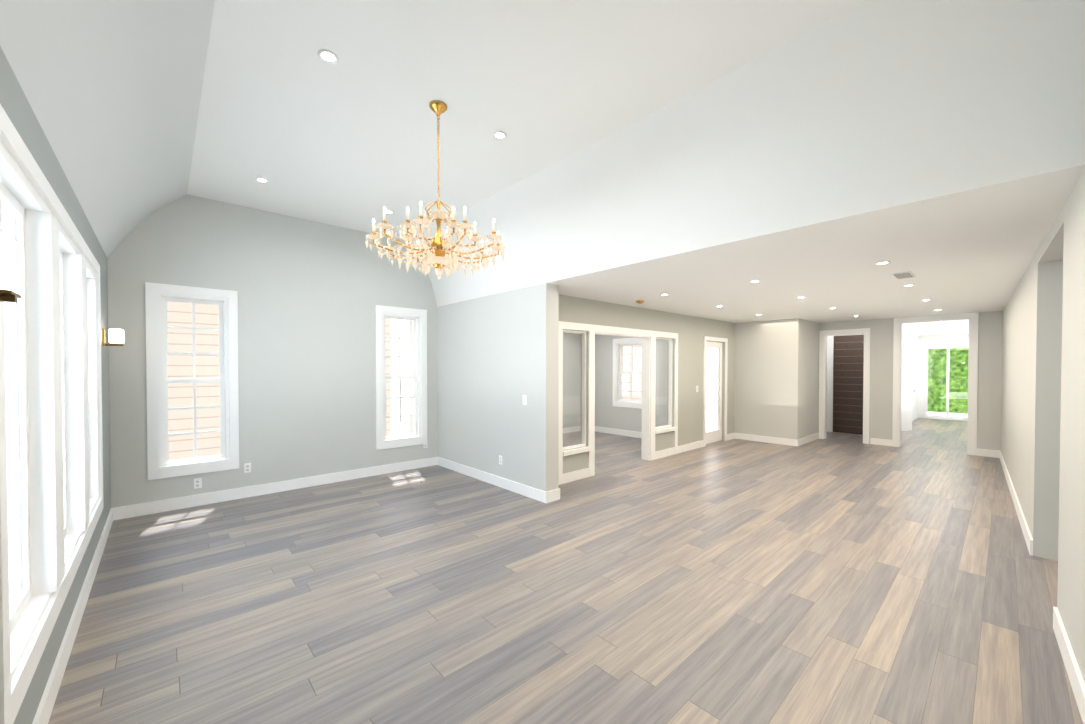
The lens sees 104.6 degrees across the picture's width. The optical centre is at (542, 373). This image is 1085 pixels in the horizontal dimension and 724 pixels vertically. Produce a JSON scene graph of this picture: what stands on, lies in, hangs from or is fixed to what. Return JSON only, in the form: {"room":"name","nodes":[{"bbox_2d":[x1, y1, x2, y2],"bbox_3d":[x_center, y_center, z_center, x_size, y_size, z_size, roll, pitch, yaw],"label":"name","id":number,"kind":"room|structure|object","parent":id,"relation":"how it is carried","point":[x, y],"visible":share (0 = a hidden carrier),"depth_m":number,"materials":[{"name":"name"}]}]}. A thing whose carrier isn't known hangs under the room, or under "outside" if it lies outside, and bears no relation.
{"room":"empty living room","nodes":[
{"label":"empty living room","id":0,"kind":"room"},
{"bbox_2d":[0,46,110,723],"bbox_3d":[-2.277,0.208,1.761,0.200,2.700,7.100,-1,1,-42],"label":"wall","id":1,"kind":"structure","parent":0,"point":[16,106],"depth_m":2.23,"materials":[{"name":"paint"}]},
{"bbox_2d":[0,233,23,302],"bbox_3d":[-1.379,-0.257,1.016,0.140,0.162,0.130,-1,1,-42],"label":"sconce","id":2,"kind":"object","parent":1,"relation":"attached to","point":[11,272],"visible":1,"depth_m":1.02,"materials":[{"name":"white glass"}]},
{"bbox_2d":[1,141,101,703],"bbox_3d":[-2.818,0.139,2.417,0.160,1.920,2.900,-1,1,-42],"label":"window","id":3,"kind":"structure","parent":1,"relation":"in","point":[54,500],"depth_m":1.99,"materials":[{"name":"white wood"}]},
{"bbox_2d":[102,328,123,345],"bbox_3d":[-4.031,-0.333,3.942,0.140,0.162,0.130,-1,1,-42],"label":"sconce","id":4,"kind":"object","parent":1,"relation":"attached to","point":[116,337],"visible":1,"depth_m":3.91,"materials":[{"name":"white glass"}]},
{"bbox_2d":[107,195,437,507],"bbox_3d":[-3.071,-0.447,5.688,3.910,3.900,0.200,-1,1,-42],"label":"wall","id":5,"kind":"structure","parent":0,"point":[312,295],"depth_m":5.29,"materials":[{"name":"paint"}]},
{"bbox_2d":[157,292,229,470],"bbox_3d":[-4.009,0.085,4.832,0.620,1.940,0.220,-1,1,-42],"label":"window","id":6,"kind":"structure","parent":5,"relation":"in","point":[165,462],"depth_m":4.81,"materials":[{"name":"white wood"}]},
{"bbox_2d":[194,478,201,488],"bbox_3d":[-3.935,1.258,4.789,0.070,0.115,0.008,-1,1,-42],"label":"outlet","id":7,"kind":"object","parent":5,"relation":"attached to","point":[198,481],"depth_m":4.79,"materials":[{"name":"white plastic"}]},
{"bbox_2d":[244,463,250,472],"bbox_3d":[-3.587,1.155,5.103,0.070,0.115,0.008,-1,1,-42],"label":"outlet","id":8,"kind":"object","parent":5,"relation":"attached to","point":[247,466],"depth_m":5.10,"materials":[{"name":"white plastic"}]},
{"bbox_2d":[382,312,421,442],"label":"window","id":9,"kind":"structure","parent":5,"relation":"in","point":[416,360],"depth_m":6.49,"materials":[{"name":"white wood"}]},
{"bbox_2d":[0,104,978,723],"bbox_3d":[1.704,0.214,5.976,11.360,2.570,5.900,-1,1,-42],"label":"trim","id":10,"kind":"structure","parent":5,"relation":"attached to","point":[14,144],"depth_m":5.01,"materials":[{"name":"white wood"}]},
{"bbox_2d":[32,414,1084,723],"bbox_3d":[3.986,1.404,8.128,18.210,0.130,7.500,-1,1,-42],"label":"baseboard","id":11,"kind":"structure","parent":5,"relation":"attached to","point":[60,664],"depth_m":4.92,"materials":[{"name":"white wood"}]},
{"bbox_2d":[413,283,558,491],"bbox_3d":[-1.058,0.216,6.239,0.200,2.560,3.500,-1,1,-42],"label":"wall","id":12,"kind":"structure","parent":0,"point":[497,357],"depth_m":5.49,"materials":[{"name":"paint"}]},
{"bbox_2d":[523,395,526,404],"bbox_3d":[-0.221,0.331,5.161,0.009,0.120,0.075,-1,1,-42],"label":"light switch","id":13,"kind":"object","parent":12,"relation":"attached to","point":[524,396],"depth_m":5.15,"materials":[{"name":"white plastic"}]},
{"bbox_2d":[409,320,580,433],"bbox_3d":[-0.654,0.176,9.069,4.600,2.560,0.150,-1,1,-42],"label":"window glass","id":14,"kind":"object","parent":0,"point":[570,373],"depth_m":10.16,"materials":[{"name":"glass"}]},
{"bbox_2d":[0,0,1084,335],"bbox_3d":[4.913,-1.752,7.507,18.610,1.340,10.800,-1,1,-42],"label":"ceiling","id":15,"kind":"structure","parent":0,"point":[638,130],"depth_m":2.84,"materials":[{"name":"white paint"}]},
{"bbox_2d":[256,178,268,182],"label":"recessed light","id":16,"kind":"object","parent":15,"relation":"in","point":[262,180],"depth_m":4.34,"materials":[{"name":"white"}]},
{"bbox_2d":[318,49,337,63],"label":"recessed light","id":17,"kind":"object","parent":15,"relation":"in","point":[327,56],"depth_m":2.61,"materials":[{"name":"white"}]},
{"bbox_2d":[365,100,504,278],"bbox_3d":[-0.772,-1.339,3.116,0.992,1.284,1.015,-1,1,-42],"label":"chandelier","id":18,"kind":"object","parent":15,"relation":"hanging from","point":[439,248],"visible":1,"depth_m":3.04,"materials":[{"name":"gold metal"}]},
{"bbox_2d":[493,131,506,138],"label":"recessed light","id":19,"kind":"object","parent":15,"relation":"in","point":[499,134],"depth_m":3.50,"materials":[{"name":"white"}]},
{"bbox_2d":[875,261,890,264],"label":"recessed light","id":20,"kind":"object","parent":15,"relation":"in","point":[885,262],"depth_m":3.93,"materials":[{"name":"white"}]},
{"bbox_2d":[891,271,914,278],"bbox_3d":[3.824,-1.034,4.445,0.350,0.010,0.150,-1,1,-42],"label":"ceiling vent","id":21,"kind":"object","parent":15,"relation":"in","point":[902,275],"visible":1,"depth_m":4.42,"materials":[{"name":"white metal"}]},
{"bbox_2d":[48,418,1082,723],"bbox_3d":[4.843,1.528,7.489,18.800,0.100,10.800,-1,1,-42],"label":"floor","id":22,"kind":"structure","parent":0,"point":[840,578],"depth_m":2.85,"materials":[{"name":"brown wood"}]},
{"bbox_2d":[734,318,818,439],"bbox_3d":[5.223,0.171,9.434,1.600,2.560,1.400,-1,1,-42],"label":"wall block","id":23,"kind":"object","parent":22,"relation":"on","point":[776,392],"visible":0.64,"depth_m":8.80,"materials":[{"name":"paint"}]},
{"bbox_2d":[595,334,666,431],"bbox_3d":[2.080,0.169,9.589,0.150,2.560,3.050,-1,1,-42],"label":"wall","id":24,"kind":"structure","parent":0,"point":[608,414],"depth_m":9.95,"materials":[{"name":"paint"}]},
{"bbox_2d":[616,341,641,404],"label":"sunroom window","id":25,"kind":"structure","parent":24,"relation":"in","point":[619,373],"depth_m":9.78,"materials":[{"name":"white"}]},
{"bbox_2d":[559,294,734,473],"bbox_3d":[2.024,0.200,7.379,5.900,2.560,0.150,-1,1,-42],"label":"wall","id":26,"kind":"structure","parent":0,"point":[692,331],"depth_m":7.75,"materials":[{"name":"paint"}]},
{"bbox_2d":[563,329,585,449],"bbox_3d":[0.412,0.230,5.912,0.540,1.660,0.060,-1,1,-42],"label":"sidelight window","id":27,"kind":"structure","parent":26,"relation":"in","point":[583,400],"depth_m":6.05,"materials":[{"name":"white"}]},
{"bbox_2d":[655,337,672,429],"bbox_3d":[2.109,0.179,7.449,0.640,1.600,0.060,-1,1,-42],"label":"sidelight window","id":28,"kind":"structure","parent":26,"relation":"in","point":[669,403],"depth_m":7.62,"materials":[{"name":"white"}]},
{"bbox_2d":[706,341,722,443],"bbox_3d":[3.554,0.401,8.725,0.846,2.096,0.105,-1,1,-42],"label":"french door","id":29,"kind":"structure","parent":26,"relation":"in","point":[713,436],"depth_m":8.93,"materials":[{"name":"white"}]},
{"bbox_2d":[827,334,863,426],"bbox_3d":[7.223,0.161,10.167,0.150,2.560,1.400,-1,1,-42],"label":"wall","id":30,"kind":"structure","parent":0,"point":[830,343],"depth_m":10.26,"materials":[{"name":"white paint"}]},
{"bbox_2d":[833,335,863,434],"bbox_3d":[7.306,0.269,9.872,0.117,2.328,0.790,-1,1,-42],"label":"entry door","id":31,"kind":"structure","parent":30,"relation":"in","point":[848,357],"depth_m":9.95,"materials":[{"name":"brown wood"}]},
{"bbox_2d":[818,311,1002,450],"bbox_3d":[7.267,0.189,8.183,0.150,2.560,3.200,-1,1,-42],"label":"wall","id":32,"kind":"structure","parent":0,"point":[989,388],"depth_m":7.50,"materials":[{"name":"paint"}]},
{"bbox_2d":[903,330,918,415],"bbox_3d":[9.263,0.149,10.970,6.550,2.560,0.150,-1,1,-42],"label":"wall","id":33,"kind":"structure","parent":0,"point":[910,339],"depth_m":12.57,"materials":[{"name":"white paint"}]},
{"bbox_2d":[902,347,914,431],"bbox_3d":[8.816,0.394,10.201,0.780,2.068,0.138,0,1,-24],"label":"hall door","id":34,"kind":"structure","parent":33,"relation":"in","point":[907,370],"depth_m":10.28,"materials":[{"name":"white"}]},
{"bbox_2d":[918,334,968,420],"bbox_3d":[12.299,0.127,12.607,0.150,2.560,2.400,-1,1,-42],"label":"wall","id":35,"kind":"structure","parent":0,"point":[952,340],"depth_m":12.98,"materials":[{"name":"white paint"}]},
{"bbox_2d":[925,346,968,418],"bbox_3d":[12.242,0.281,12.665,0.060,2.150,1.000,-1,1,-42],"label":"sliding door","id":36,"kind":"structure","parent":35,"relation":"in","point":[948,353],"depth_m":12.67,"materials":[{"name":"white"}]},
{"bbox_2d":[1001,168,1084,682],"bbox_3d":[4.003,-0.412,3.243,12.110,3.900,0.200,-1,1,-44],"label":"wall","id":37,"kind":"structure","parent":0,"point":[1043,405],"depth_m":3.42,"materials":[{"name":"paint"}]},
{"label":"outside","id":38,"kind":"structure","parent":0,"visible":0},
{"bbox_2d":[167,301,390,459],"bbox_3d":[-5.518,-0.154,6.241,6.600,3.500,0.100,-1,1,-42],"label":"siding","id":39,"kind":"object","parent":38,"point":[206,367],"depth_m":6.39,"materials":[{"name":"beige wood"}]},
{"bbox_2d":[706,347,717,431],"bbox_3d":[2.579,0.241,10.156,1.310,2.600,3.180,-1,1,-42],"label":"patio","id":40,"kind":"structure","parent":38,"point":[710,390],"depth_m":9.59,"materials":[{"name":"white"}]},
{"bbox_2d":[927,411,967,416],"bbox_3d":[13.337,1.443,13.566,2.650,0.100,6.000,-1,1,-42],"label":"ground","id":41,"kind":"structure","parent":38,"point":[944,414],"depth_m":14.04,"materials":[{"name":"white"}]},
{"bbox_2d":[928,348,968,413],"bbox_3d":[14.393,-0.170,14.500,0.200,3.300,6.000,-1,1,-42],"label":"hedge","id":42,"kind":"object","parent":41,"relation":"on","point":[934,371],"depth_m":14.61,"materials":[{"name":"green plant"}]}
]}

